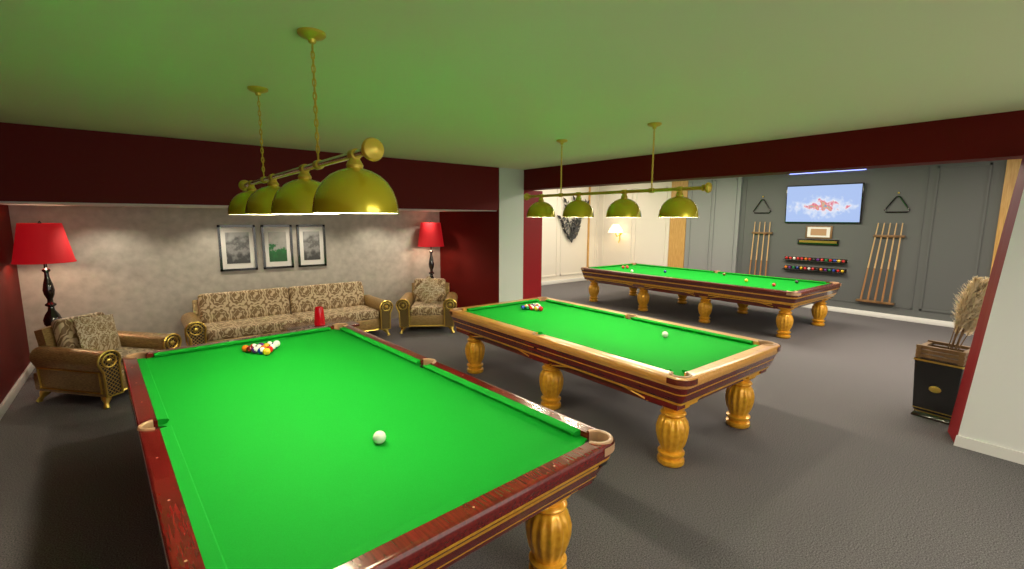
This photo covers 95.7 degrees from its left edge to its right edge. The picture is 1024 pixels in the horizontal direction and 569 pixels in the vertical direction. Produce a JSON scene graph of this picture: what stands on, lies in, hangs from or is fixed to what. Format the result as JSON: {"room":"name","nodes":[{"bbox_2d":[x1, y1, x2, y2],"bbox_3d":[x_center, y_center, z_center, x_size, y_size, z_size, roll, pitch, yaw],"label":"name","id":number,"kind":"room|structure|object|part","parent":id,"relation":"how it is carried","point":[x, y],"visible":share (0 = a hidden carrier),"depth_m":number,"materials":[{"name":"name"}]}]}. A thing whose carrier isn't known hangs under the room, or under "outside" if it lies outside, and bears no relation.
{"room":"games hall","nodes":[
{"label":"games hall","id":0,"kind":"room"},
{"bbox_2d":[0,204,30,403],"bbox_3d":[-2.679,0.352,1.309,0.100,3.000,12.300,-6,10,-38],"label":"wall","id":1,"kind":"structure","parent":0,"point":[14,347],"depth_m":5.60,"materials":[{"name":"red paint"}]},
{"bbox_2d":[0,362,34,419],"bbox_3d":[-2.635,1.778,1.553,0.030,0.110,12.300,-6,10,-38],"label":"baseboard","id":2,"kind":"structure","parent":1,"relation":"attached to","point":[20,382],"depth_m":5.30,"materials":[{"name":"white wood"}]},
{"bbox_2d":[8,205,439,367],"bbox_3d":[-3.908,-0.240,8.271,6.950,2.200,0.100,-6,10,-38],"label":"wall","id":3,"kind":"structure","parent":0,"point":[145,267],"depth_m":7.16,"materials":[{"name":"grey paint"}]},
{"bbox_2d":[217,225,257,271],"bbox_3d":[-4.513,-0.602,7.637,0.540,0.750,0.035,-6,10,-38],"label":"picture frame","id":4,"kind":"object","parent":3,"relation":"attached to","point":[236,243],"visible":1,"depth_m":7.63,"materials":[{"name":"black"}]},
{"bbox_2d":[225,232,250,263],"bbox_3d":[-4.513,-0.602,7.637,0.340,0.510,0.005,-6,10,-38],"label":"print","id":5,"kind":"object","parent":4,"relation":"attached to","point":[237,244],"depth_m":7.63},
{"bbox_2d":[0,122,498,209],"bbox_3d":[-3.442,-1.675,7.373,6.800,0.900,1.745,-6,10,-38],"label":"ceiling beam","id":6,"kind":"structure","parent":3,"relation":"attached to","point":[38,163],"depth_m":5.67,"materials":[{"name":"red paint"}]},
{"bbox_2d":[261,225,293,268],"bbox_3d":[-4.046,-0.653,8.010,0.480,0.750,0.035,-6,10,-38],"label":"picture frame","id":7,"kind":"object","parent":3,"relation":"attached to","point":[277,241],"visible":1,"depth_m":8.00,"materials":[{"name":"black"}]},
{"bbox_2d":[268,232,286,261],"bbox_3d":[-4.046,-0.653,8.010,0.280,0.510,0.005,-6,10,-38],"label":"print","id":8,"kind":"object","parent":7,"relation":"attached to","point":[277,241],"depth_m":8.00},
{"bbox_2d":[296,225,326,266],"bbox_3d":[-3.610,-0.700,8.358,0.480,0.750,0.035,-6,10,-38],"label":"picture frame","id":9,"kind":"object","parent":3,"relation":"attached to","point":[311,243],"visible":1,"depth_m":8.35,"materials":[{"name":"black"}]},
{"bbox_2d":[303,231,319,259],"bbox_3d":[-3.610,-0.700,8.358,0.280,0.510,0.005,-6,10,-38],"label":"print","id":10,"kind":"object","parent":9,"relation":"attached to","point":[311,239],"depth_m":8.35},
{"bbox_2d":[0,201,496,211],"bbox_3d":[-3.393,-1.224,7.453,6.700,0.015,1.585,-6,10,-38],"label":"ceiling","id":11,"kind":"structure","parent":0,"point":[1,202],"depth_m":5.91,"materials":[{"name":"paint"}]},
{"bbox_2d":[439,210,498,307],"bbox_3d":[-0.850,-0.413,9.606,0.500,2.200,1.645,-6,10,-38],"label":"wall","id":12,"kind":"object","parent":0,"point":[469,256],"depth_m":9.48,"materials":[{"name":"red paint"}]},
{"bbox_2d":[499,168,523,301],"bbox_3d":[-0.152,-0.825,9.329,0.608,3.100,0.455,-6,10,-38],"label":"wall pillar","id":13,"kind":"structure","parent":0,"point":[511,181],"depth_m":9.12,"materials":[{"name":"white paint"}]},
{"bbox_2d":[0,0,1023,169],"bbox_3d":[0.691,-1.397,2.732,7.410,0.100,10.655,-6,10,-38],"label":"ceiling","id":14,"kind":"structure","parent":0,"point":[489,83],"depth_m":3.00,"materials":[{"name":"green paint"}]},
{"bbox_2d":[227,27,399,214],"bbox_3d":[-1.494,-0.930,3.028,0.388,0.932,2.970,-6,10,-38],"label":"lamp","id":15,"kind":"object","parent":14,"relation":"hanging from","point":[353,189],"visible":1,"depth_m":2.36,"materials":[{"name":"gold metal"}]},
{"bbox_3d":[-2.221,-0.729,3.965,0.388,0.262,0.388,-6,10,-38],"label":"lamp shade","id":16,"kind":"part","parent":15,"relation":"part of","materials":[{"name":"green metal"}]},
{"bbox_3d":[-1.719,-0.638,3.349,0.388,0.262,0.388,-6,10,-38],"label":"lamp shade","id":17,"kind":"part","parent":15,"relation":"part of","materials":[{"name":"green metal"}]},
{"bbox_3d":[-1.216,-0.548,2.733,0.388,0.262,0.388,-6,10,-38],"label":"lamp shade","id":18,"kind":"part","parent":15,"relation":"part of","materials":[{"name":"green metal"}]},
{"bbox_3d":[-0.714,-0.458,2.117,0.388,0.262,0.388,-6,10,-38],"label":"lamp shade","id":19,"kind":"part","parent":15,"relation":"part of","materials":[{"name":"green metal"}]},
{"bbox_2d":[524,122,711,216],"bbox_3d":[1.006,-1.232,5.244,0.388,0.932,2.630,-6,10,-38],"label":"lamp","id":20,"kind":"object","parent":14,"relation":"hanging from","point":[679,205],"visible":1,"depth_m":4.92,"materials":[{"name":"gold metal"}]},
{"bbox_3d":[0.380,-1.017,6.056,0.388,0.272,0.388,-6,10,-38],"label":"lamp shade","id":21,"kind":"part","parent":20,"relation":"part of","materials":[{"name":"green metal"}]},
{"bbox_3d":[0.794,-0.943,5.548,0.388,0.272,0.388,-6,10,-38],"label":"lamp shade","id":22,"kind":"part","parent":20,"relation":"part of","materials":[{"name":"green metal"}]},
{"bbox_3d":[1.215,-0.867,5.032,0.388,0.272,0.388,-6,10,-38],"label":"lamp shade","id":23,"kind":"part","parent":20,"relation":"part of","materials":[{"name":"green metal"}]},
{"bbox_3d":[1.630,-0.793,4.524,0.388,0.272,0.388,-6,10,-38],"label":"lamp shade","id":24,"kind":"part","parent":20,"relation":"part of","materials":[{"name":"green metal"}]},
{"bbox_2d":[0,280,1023,568],"bbox_3d":[2.041,1.212,6.451,13.700,0.100,14.100,-6,10,-38],"label":"floor","id":25,"kind":"structure","parent":0,"point":[832,468],"depth_m":3.73,"materials":[{"name":"grey carpet"}]},
{"bbox_2d":[11,221,76,326],"bbox_3d":[-5.883,0.192,5.906,0.588,1.990,0.588,-6,10,-38],"label":"floor lamp","id":26,"kind":"object","parent":25,"relation":"on","point":[34,243],"visible":0.75,"depth_m":5.67,"materials":[{"name":"black"}]},
{"bbox_3d":[-5.879,-0.521,5.804,0.588,0.490,0.588,-6,10,-38],"label":"lampshade","id":27,"kind":"part","parent":26,"relation":"part of","materials":[{"name":"red fabric"}]},
{"bbox_3d":[-5.883,0.192,5.906,0.350,1.990,0.350,-6,10,-38],"label":"stem","id":28,"kind":"part","parent":26,"relation":"part of","materials":[{"name":"black metal"}]},
{"bbox_2d":[29,312,181,408],"bbox_3d":[-4.757,0.819,5.436,1.091,0.920,0.997,2,8,11],"label":"armchair","id":29,"kind":"object","parent":25,"relation":"on","point":[81,354],"visible":0.88,"depth_m":5.10,"materials":[{"name":"brown leather"}]},
{"bbox_3d":[-5.162,0.782,5.513,0.266,0.724,0.640,2,8,11],"label":"frame","id":30,"kind":"part","parent":29,"relation":"part of","materials":[{"name":"brown leather"}]},
{"bbox_3d":[-4.756,0.938,5.069,0.939,0.513,0.252,2,8,11],"label":"arm","id":31,"kind":"part","parent":29,"relation":"part of","materials":[{"name":"brown leather"}]},
{"bbox_2d":[51,312,104,347],"bbox_3d":[-5.046,0.590,5.462,0.160,0.460,0.512,-10,6,13],"label":"cushion","id":32,"kind":"object","parent":29,"relation":"on","point":[64,333],"depth_m":5.25,"materials":[{"name":"fabric"}]},
{"bbox_3d":[-4.756,1.033,5.466,0.950,0.200,0.860,2,8,11],"label":"seat","id":33,"kind":"part","parent":29,"relation":"part of","materials":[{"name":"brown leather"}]},
{"bbox_2d":[74,314,121,349],"bbox_3d":[-4.828,0.575,5.416,0.150,0.420,0.420,-14,1,12],"label":"pillow","id":34,"kind":"object","parent":29,"relation":"on","point":[95,332],"depth_m":5.36,"materials":[{"name":"fabric"}]},
{"bbox_2d":[112,347,157,372],"bbox_3d":[-4.623,0.869,5.416,0.740,0.150,0.512,2,8,11],"label":"seat cushion","id":35,"kind":"object","parent":29,"relation":"on","point":[123,351],"depth_m":5.50,"materials":[{"name":"fabric"}]},
{"bbox_3d":[-4.609,0.836,5.792,0.939,0.513,0.252,2,8,11],"label":"arm","id":36,"kind":"part","parent":29,"relation":"part of","materials":[{"name":"brown leather"}]},
{"bbox_2d":[181,281,392,345],"bbox_3d":[-3.563,0.524,7.582,2.997,0.913,1.041,-6,10,-38],"label":"sofa","id":37,"kind":"object","parent":25,"relation":"on","point":[220,316],"visible":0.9,"depth_m":7.44,"materials":[{"name":"brown fabric"}]},
{"bbox_3d":[-4.584,0.710,6.678,0.252,0.513,0.889,-6,10,-38],"label":"arm","id":38,"kind":"part","parent":37,"relation":"part of","materials":[{"name":"brown metal"}]},
{"bbox_2d":[198,287,289,322],"bbox_3d":[-4.223,0.324,7.367,1.252,0.460,0.160,-6,-2,-38],"label":"cushion","id":39,"kind":"object","parent":37,"relation":"on","point":[245,304],"depth_m":7.27,"materials":[{"name":"fabric"}]},
{"bbox_2d":[203,313,300,340],"bbox_3d":[-3.968,0.635,7.090,1.252,0.150,0.690,-6,10,-38],"label":"seat cushion","id":40,"kind":"object","parent":37,"relation":"on","point":[223,329],"depth_m":6.92,"materials":[{"name":"fabric"}]},
{"bbox_3d":[-3.807,0.454,7.877,2.640,0.724,0.266,-6,10,-38],"label":"frame","id":41,"kind":"part","parent":37,"relation":"part of","materials":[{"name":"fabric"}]},
{"bbox_3d":[-3.563,0.735,7.610,2.860,0.200,0.900,-6,10,-38],"label":"seat","id":42,"kind":"part","parent":37,"relation":"part of","materials":[{"name":"beige fabric"}]},
{"bbox_2d":[288,281,363,313],"bbox_3d":[-3.242,0.217,8.150,1.252,0.460,0.160,-6,-2,-38],"label":"cushion","id":43,"kind":"object","parent":37,"relation":"on","point":[305,298],"depth_m":8.05,"materials":[{"name":"fabric"}]},
{"bbox_2d":[292,305,378,321],"bbox_3d":[-2.987,0.529,7.874,1.252,0.150,0.690,-6,10,-38],"label":"seat cushion","id":44,"kind":"object","parent":37,"relation":"on","point":[357,313],"depth_m":7.84,"materials":[{"name":"fabric"}]},
{"bbox_3d":[-2.448,0.479,8.386,0.252,0.513,0.889,-6,10,-38],"label":"arm","id":45,"kind":"part","parent":37,"relation":"part of","materials":[{"name":"beige fabric"}]},
{"bbox_2d":[282,317,359,330],"bbox_3d":[-2.730,0.834,6.662,0.900,0.540,0.600,-6,10,-38],"label":"coffee table","id":46,"kind":"object","parent":25,"relation":"on","point":[310,324],"visible":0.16,"depth_m":6.65,"materials":[{"name":"brown wood"}]},
{"bbox_2d":[314,306,324,325],"bbox_3d":[-2.720,0.446,6.548,0.150,0.260,0.150,-6,10,-38],"label":"candle holder","id":47,"kind":"object","parent":46,"relation":"on","point":[319,318],"visible":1,"depth_m":6.50,"materials":[{"name":"red glass"}]},
{"bbox_2d":[121,323,614,568],"bbox_3d":[-1.398,1.149,3.358,1.992,0.859,3.800,-7,11,-42],"label":"table","id":48,"kind":"object","parent":25,"relation":"on","point":[251,460],"visible":1,"depth_m":2.46,"materials":[{"name":"green fabric"}]},
{"bbox_2d":[242,340,279,354],"bbox_3d":[-2.286,0.591,4.275,0.329,0.067,0.302,-6,10,-38],"label":"balls","id":49,"kind":"object","parent":48,"relation":"on","point":[268,347],"visible":1,"depth_m":4.24,"materials":[{"name":"multicoloured plastic"}]},
{"bbox_2d":[373,430,385,443],"bbox_3d":[-0.730,0.841,2.554,0.072,0.072,0.072,-6,10,-38],"label":"cue ball","id":50,"kind":"object","parent":48,"relation":"on","point":[379,437],"visible":1,"depth_m":2.53,"materials":[{"name":"white plastic"}]},
{"bbox_3d":[0.208,1.388,2.660,0.269,0.600,0.269,-7,11,-42],"label":"leg","id":51,"kind":"part","parent":48,"relation":"part of","materials":[{"name":"gold metal"}]},
{"bbox_2d":[396,276,457,333],"bbox_3d":[-1.557,0.334,8.703,1.077,0.995,1.011,0,8,-5],"label":"armchair","id":52,"kind":"object","parent":25,"relation":"on","point":[430,301],"visible":0.94,"depth_m":8.32,"materials":[{"name":"brown fabric"}]},
{"bbox_3d":[-1.962,0.450,8.607,0.252,0.513,0.859,0,8,-5],"label":"arm","id":53,"kind":"part","parent":52,"relation":"part of","materials":[{"name":"brown metal"}]},
{"bbox_2d":[410,301,443,314],"bbox_3d":[-1.546,0.436,8.580,0.592,0.150,0.660,0,8,-5],"label":"seat cushion","id":54,"kind":"object","parent":52,"relation":"on","point":[417,307],"depth_m":8.28,"materials":[{"name":"fabric"}]},
{"bbox_3d":[-1.559,0.585,8.737,0.940,0.200,0.870,0,8,-5],"label":"seat","id":55,"kind":"part","parent":52,"relation":"part of","materials":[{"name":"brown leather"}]},
{"bbox_2d":[413,276,443,302],"bbox_3d":[-1.559,0.125,8.707,0.420,0.420,0.150,-47,9,-14],"label":"pillow","id":56,"kind":"object","parent":52,"relation":"on","point":[429,291],"depth_m":8.66,"materials":[{"name":"fabric"}]},
{"bbox_2d":[414,278,445,301],"bbox_3d":[-1.578,0.116,8.929,0.592,0.460,0.160,0,-4,-5],"label":"cushion","id":57,"kind":"object","parent":52,"relation":"on","point":[441,282],"depth_m":8.86,"materials":[{"name":"fabric"}]},
{"bbox_3d":[-1.589,0.295,9.073,0.720,0.724,0.266,0,8,-5],"label":"frame","id":58,"kind":"part","parent":52,"relation":"part of","materials":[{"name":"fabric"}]},
{"bbox_3d":[-1.140,0.444,8.678,0.252,0.513,0.859,0,8,-5],"label":"arm","id":59,"kind":"part","parent":52,"relation":"part of","materials":[{"name":"brown metal"}]},
{"bbox_2d":[418,221,443,277],"bbox_3d":[-1.653,-0.299,9.516,0.538,1.990,0.538,-6,10,-38],"label":"floor lamp","id":60,"kind":"object","parent":25,"relation":"on","point":[430,233],"visible":0.66,"depth_m":9.23,"materials":[{"name":"black"}]},
{"bbox_3d":[-1.649,-1.016,9.414,0.538,0.480,0.538,-6,10,-38],"label":"lampshade","id":61,"kind":"part","parent":60,"relation":"part of","materials":[{"name":"red fabric"}]},
{"bbox_3d":[-1.653,-0.299,9.516,0.350,1.990,0.350,-6,10,-38],"label":"stem","id":62,"kind":"part","parent":60,"relation":"part of","materials":[{"name":"black metal"}]},
{"bbox_2d":[449,297,780,467],"bbox_3d":[0.891,0.871,5.402,1.750,0.859,3.502,-6,10,-38],"label":"table","id":63,"kind":"object","parent":25,"relation":"on","point":[627,353],"visible":0.99,"depth_m":4.58,"materials":[{"name":"green fabric"}]},
{"bbox_3d":[-0.494,0.879,6.209,0.269,0.600,0.269,-6,10,-38],"label":"leg","id":64,"kind":"part","parent":63,"relation":"part of","materials":[{"name":"gold metal"}]},
{"bbox_2d":[521,303,542,310],"bbox_3d":[0.318,0.313,6.334,0.324,0.065,0.290,-6,10,-38],"label":"balls","id":65,"kind":"object","parent":63,"relation":"on","point":[536,306],"visible":1,"depth_m":6.29,"materials":[{"name":"multicoloured plastic"}]},
{"bbox_3d":[0.428,1.048,5.058,0.269,0.600,0.269,-6,10,-38],"label":"leg","id":66,"kind":"part","parent":63,"relation":"part of","materials":[{"name":"gold metal"}]},
{"bbox_3d":[0.893,0.483,5.347,1.746,0.058,3.498,-6,10,-38],"label":"rail frame","id":67,"kind":"part","parent":63,"relation":"part of","materials":[{"name":"brown wood"}]},
{"bbox_2d":[662,331,667,337],"bbox_3d":[1.612,0.525,4.885,0.066,0.066,0.066,-6,10,-38],"label":"cue ball","id":68,"kind":"object","parent":63,"relation":"on","point":[664,334],"visible":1,"depth_m":4.86,"materials":[{"name":"white plastic"}]},
{"bbox_3d":[1.351,1.217,3.907,0.269,0.600,0.269,-6,10,-38],"label":"leg","id":69,"kind":"part","parent":63,"relation":"part of","materials":[{"name":"gold metal"}]},
{"bbox_3d":[2.274,1.118,4.632,0.269,0.600,0.269,-6,10,-38],"label":"leg","id":70,"kind":"part","parent":63,"relation":"part of","materials":[{"name":"gold metal"}]},
{"bbox_2d":[581,263,841,338],"bbox_3d":[4.038,0.187,10.331,2.142,0.859,4.987,-6,10,-37],"label":"table","id":71,"kind":"object","parent":25,"relation":"on","point":[787,295],"visible":1,"depth_m":9.25,"materials":[{"name":"green fabric"}]},
{"bbox_3d":[2.053,0.124,11.616,0.269,0.600,0.269,-6,10,-37],"label":"leg","id":72,"kind":"part","parent":71,"relation":"part of","materials":[{"name":"gold metal"}]},
{"bbox_3d":[3.295,-0.004,12.568,0.269,0.600,0.269,-6,10,-37],"label":"leg","id":73,"kind":"part","parent":71,"relation":"part of","materials":[{"name":"gold metal"}]},
{"bbox_3d":[2.962,0.294,10.454,0.269,0.600,0.269,-6,10,-37],"label":"leg","id":74,"kind":"part","parent":71,"relation":"part of","materials":[{"name":"gold metal"}]},
{"bbox_3d":[4.204,0.166,11.406,0.269,0.600,0.269,-6,10,-37],"label":"leg","id":75,"kind":"part","parent":71,"relation":"part of","materials":[{"name":"gold metal"}]},
{"bbox_3d":[3.871,0.465,9.292,0.269,0.600,0.269,-6,10,-37],"label":"leg","id":76,"kind":"part","parent":71,"relation":"part of","materials":[{"name":"gold metal"}]},
{"bbox_2d":[621,265,798,285],"bbox_3d":[4.038,-0.230,10.280,1.080,0.068,3.942,-7,11,-43],"label":"balls","id":77,"kind":"object","parent":71,"relation":"on","point":[627,266],"visible":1,"depth_m":10.28},
{"bbox_3d":[4.040,-0.201,10.276,2.138,0.058,4.983,-6,10,-37],"label":"rail frame","id":78,"kind":"part","parent":71,"relation":"part of","materials":[{"name":"brown wood"}]},
{"bbox_3d":[5.112,0.336,10.244,0.269,0.600,0.269,-6,10,-37],"label":"leg","id":79,"kind":"part","parent":71,"relation":"part of","materials":[{"name":"gold metal"}]},
{"bbox_3d":[4.780,0.634,8.130,0.269,0.600,0.269,-6,10,-37],"label":"leg","id":80,"kind":"part","parent":71,"relation":"part of","materials":[{"name":"gold metal"}]},
{"bbox_3d":[6.021,0.506,9.082,0.269,0.600,0.269,-6,10,-37],"label":"leg","id":81,"kind":"part","parent":71,"relation":"part of","materials":[{"name":"gold metal"}]},
{"bbox_2d":[911,275,989,424],"bbox_3d":[4.540,0.651,4.729,0.400,1.523,0.566,-5,10,-33],"label":"grass planter","id":82,"kind":"object","parent":25,"relation":"on","point":[938,370],"visible":0.79,"depth_m":4.71,"materials":[{"name":"black wood"}]},
{"bbox_3d":[4.493,1.083,4.861,0.400,0.630,0.400,-5,10,-33],"label":"pot","id":83,"kind":"part","parent":82,"relation":"part of","materials":[{"name":"black"}]},
{"bbox_3d":[4.495,0.704,4.807,0.380,0.135,0.380,-5,10,-33],"label":"slat crown","id":84,"kind":"part","parent":82,"relation":"part of","materials":[{"name":"brown wood"}]},
{"bbox_2d":[523,190,542,298],"bbox_3d":[0.362,-0.622,9.652,0.560,2.612,0.150,-6,10,-38],"label":"wall","id":85,"kind":"structure","parent":0,"point":[532,226],"depth_m":9.59,"materials":[{"name":"red paint"}]},
{"bbox_2d":[535,186,598,281],"bbox_3d":[0.398,-1.558,13.796,6.650,3.300,0.100,-6,10,-38],"label":"wall","id":86,"kind":"structure","parent":0,"point":[574,254],"depth_m":14.86,"materials":[{"name":"beige paint"}]},
{"bbox_2d":[541,277,586,285],"bbox_3d":[0.741,-0.010,14.219,5.650,0.120,0.030,-6,10,-38],"label":"baseboard","id":87,"kind":"structure","parent":86,"relation":"attached to","point":[579,278],"depth_m":14.92,"materials":[{"name":"white wood"}]},
{"bbox_2d":[557,196,589,242],"bbox_3d":[1.973,-2.099,14.854,1.504,1.508,0.034,-6,10,-38],"label":"wall ornament","id":88,"kind":"object","parent":86,"relation":"attached to","point":[572,234],"visible":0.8,"depth_m":14.86,"materials":[{"name":"grey metal"}]},
{"bbox_2d":[587,187,590,266],"bbox_3d":[2.546,-1.777,15.418,0.050,3.300,0.050,-6,10,-38],"label":"trim","id":89,"kind":"structure","parent":86,"relation":"attached to","point":[589,196],"depth_m":15.42,"materials":[{"name":"orange wood"}]},
{"bbox_2d":[541,186,667,277],"bbox_3d":[1.584,-1.417,13.030,5.520,2.750,2.600,-6,10,-38],"label":"trim","id":90,"kind":"structure","parent":86,"relation":"attached to","point":[667,186],"depth_m":14.67,"materials":[{"name":"beige"}]},
{"bbox_2d":[597,182,671,265],"bbox_3d":[3.781,-1.669,14.707,0.030,3.300,2.720,-6,10,-38],"label":"wall","id":91,"kind":"structure","parent":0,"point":[649,235],"depth_m":14.47,"materials":[{"name":"beige paint"}]},
{"bbox_2d":[608,224,623,242],"bbox_3d":[3.331,-1.630,14.866,0.520,0.607,0.500,-6,10,-38],"label":"wall lamp","id":92,"kind":"object","parent":91,"relation":"attached to","point":[615,228],"visible":1,"depth_m":14.70,"materials":[{"name":"gold metal"}]},
{"bbox_3d":[3.324,-1.796,14.836,0.500,0.270,0.500,-6,10,-38],"label":"lampshade","id":93,"kind":"part","parent":92,"relation":"part of","materials":[{"name":"beige"}]},
{"bbox_2d":[736,160,1006,321],"bbox_3d":[7.373,-1.039,10.405,0.100,3.300,14.000,-6,10,-38],"label":"wall","id":94,"kind":"structure","parent":0,"point":[961,191],"depth_m":9.61,"materials":[{"name":"grey paint"}]},
{"bbox_2d":[668,180,688,267],"bbox_3d":[4.800,-1.484,13.442,0.050,3.300,0.510,-6,10,-38],"label":"door","id":95,"kind":"structure","parent":94,"relation":"in","point":[677,231],"depth_m":13.42,"materials":[{"name":"orange wood"}]},
{"bbox_2d":[686,178,737,271],"bbox_3d":[5.402,-1.391,12.629,0.020,2.850,1.280,-6,10,-38],"label":"door frame","id":96,"kind":"structure","parent":94,"relation":"attached to","point":[711,181],"depth_m":12.55,"materials":[{"name":"grey wood"}]},
{"bbox_2d":[684,177,742,272],"bbox_3d":[5.434,-1.419,12.650,0.060,3.200,1.480,-6,10,-38],"label":"door","id":97,"kind":"structure","parent":94,"relation":"in","point":[725,190],"depth_m":12.50,"materials":[{"name":"grey wood"}]},
{"bbox_2d":[749,222,772,275],"bbox_3d":[6.232,-0.726,11.714,0.100,1.700,0.560,-6,10,-38],"label":"cue rack","id":98,"kind":"object","parent":94,"relation":"attached to","point":[754,232],"visible":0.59,"depth_m":11.66,"materials":[{"name":"brown wood"}]},
{"bbox_2d":[753,196,770,213],"bbox_3d":[6.247,-1.989,11.568,0.036,0.433,0.432,-6,10,-38],"label":"triangle","id":99,"kind":"object","parent":94,"relation":"attached to","point":[762,196],"visible":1,"depth_m":11.57,"materials":[{"name":"black plastic"}]},
{"bbox_2d":[782,265,846,273],"bbox_3d":[7.001,-0.357,10.785,0.120,0.100,1.280,-6,10,-38],"label":"shelf","id":100,"kind":"object","parent":94,"relation":"attached to","point":[789,267],"visible":1,"depth_m":10.73,"materials":[{"name":"black"}]},
{"bbox_2d":[783,256,847,263],"bbox_3d":[7.002,-0.575,10.754,0.120,0.100,1.280,-6,10,-38],"label":"shelf","id":101,"kind":"object","parent":94,"relation":"attached to","point":[792,258],"visible":1,"depth_m":10.70,"materials":[{"name":"black wood"}]},
{"bbox_2d":[797,238,839,245],"bbox_3d":[7.053,-0.981,10.697,0.045,0.140,0.840,-6,10,-38],"label":"scoreboard","id":102,"kind":"object","parent":94,"relation":"attached to","point":[830,242],"visible":1,"depth_m":10.66,"materials":[{"name":"black"}]},
{"bbox_3d":[7.037,-0.984,10.684,0.005,0.050,0.760,-6,10,-38],"label":"score plate","id":103,"kind":"part","parent":102,"relation":"part of","materials":[{"name":"gold metal"}]},
{"bbox_2d":[805,226,832,238],"bbox_3d":[7.057,-1.204,10.668,0.036,0.290,0.540,-6,10,-38],"label":"framed certificate","id":104,"kind":"object","parent":94,"relation":"attached to","point":[820,232],"visible":1,"depth_m":10.64,"materials":[{"name":"brown wood"}]},
{"bbox_2d":[810,229,826,235],"bbox_3d":[7.044,-1.203,10.658,0.002,0.150,0.320,-6,10,-38],"label":"photo","id":105,"kind":"object","parent":104,"relation":"attached to","point":[813,232],"depth_m":10.66,"materials":[{"name":"brown paper"}]},
{"bbox_2d":[785,182,864,223],"bbox_3d":[7.045,-1.831,10.528,0.120,0.870,1.520,-6,10,-38],"label":"television","id":106,"kind":"object","parent":94,"relation":"attached to","point":[842,202],"visible":1,"depth_m":10.45,"materials":[{"name":"black"}]},
{"bbox_2d":[790,169,865,174],"bbox_3d":[7.079,-2.553,10.456,0.040,0.040,1.490,-6,10,-38],"label":"led light strip","id":107,"kind":"object","parent":94,"relation":"attached to","point":[858,169],"visible":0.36,"depth_m":10.36,"materials":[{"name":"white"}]},
{"bbox_2d":[740,163,992,314],"bbox_3d":[7.813,-0.971,9.767,0.020,2.850,5.850,-6,10,-38],"label":"trim","id":108,"kind":"structure","parent":94,"relation":"attached to","point":[990,164],"depth_m":9.19,"materials":[{"name":"grey paint"}]},
{"bbox_2d":[856,223,905,304],"bbox_3d":[7.789,-0.447,9.804,0.100,1.701,0.700,-6,10,-38],"label":"cue rack","id":109,"kind":"object","parent":94,"relation":"attached to","point":[900,236],"visible":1,"depth_m":9.77,"materials":[{"name":"brown wood"}]},
{"bbox_2d":[856,299,894,304],"bbox_3d":[7.772,0.371,9.936,0.100,0.045,0.660,-6,10,-38],"label":"shelf","id":110,"kind":"object","parent":109,"relation":"attached to","point":[889,302],"depth_m":9.86,"materials":[{"name":"brown wood"}]},
{"bbox_2d":[802,304,962,328],"bbox_3d":[7.291,0.553,10.571,0.090,0.100,14.000,-6,10,-38],"label":"baseboard","id":111,"kind":"structure","parent":94,"relation":"attached to","point":[830,308],"depth_m":9.71,"materials":[{"name":"white wood"}]},
{"bbox_2d":[884,192,909,212],"bbox_3d":[7.918,-1.684,9.520,0.036,0.423,0.432,-6,10,-38],"label":"triangle","id":112,"kind":"object","parent":94,"relation":"attached to","point":[901,198],"visible":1,"depth_m":9.51,"materials":[{"name":"black"}]},
{"bbox_2d":[990,159,1021,273],"bbox_3d":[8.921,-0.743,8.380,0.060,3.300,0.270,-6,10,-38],"label":"door","id":113,"kind":"structure","parent":94,"relation":"in","point":[1013,165],"depth_m":8.29,"materials":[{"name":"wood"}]},
{"bbox_2d":[948,155,1023,452],"bbox_3d":[5.468,0.394,2.672,0.330,2.620,4.160,-6,10,-38],"label":"wall","id":114,"kind":"structure","parent":0,"point":[989,404],"depth_m":4.01,"materials":[{"name":"white paint"}]},
{"bbox_2d":[524,110,1023,190],"bbox_3d":[3.551,-1.704,5.308,0.300,0.788,11.100,-6,10,-38],"label":"beam","id":115,"kind":"structure","parent":114,"relation":"attached to","point":[996,136],"depth_m":5.21,"materials":[{"name":"red paint"}]},
{"bbox_2d":[954,435,1023,464],"bbox_3d":[5.322,1.655,2.744,0.020,0.100,3.970,-6,10,-38],"label":"baseboard","id":116,"kind":"structure","parent":114,"relation":"attached to","point":[1004,453],"depth_m":4.09,"materials":[{"name":"white wood"}]}
]}

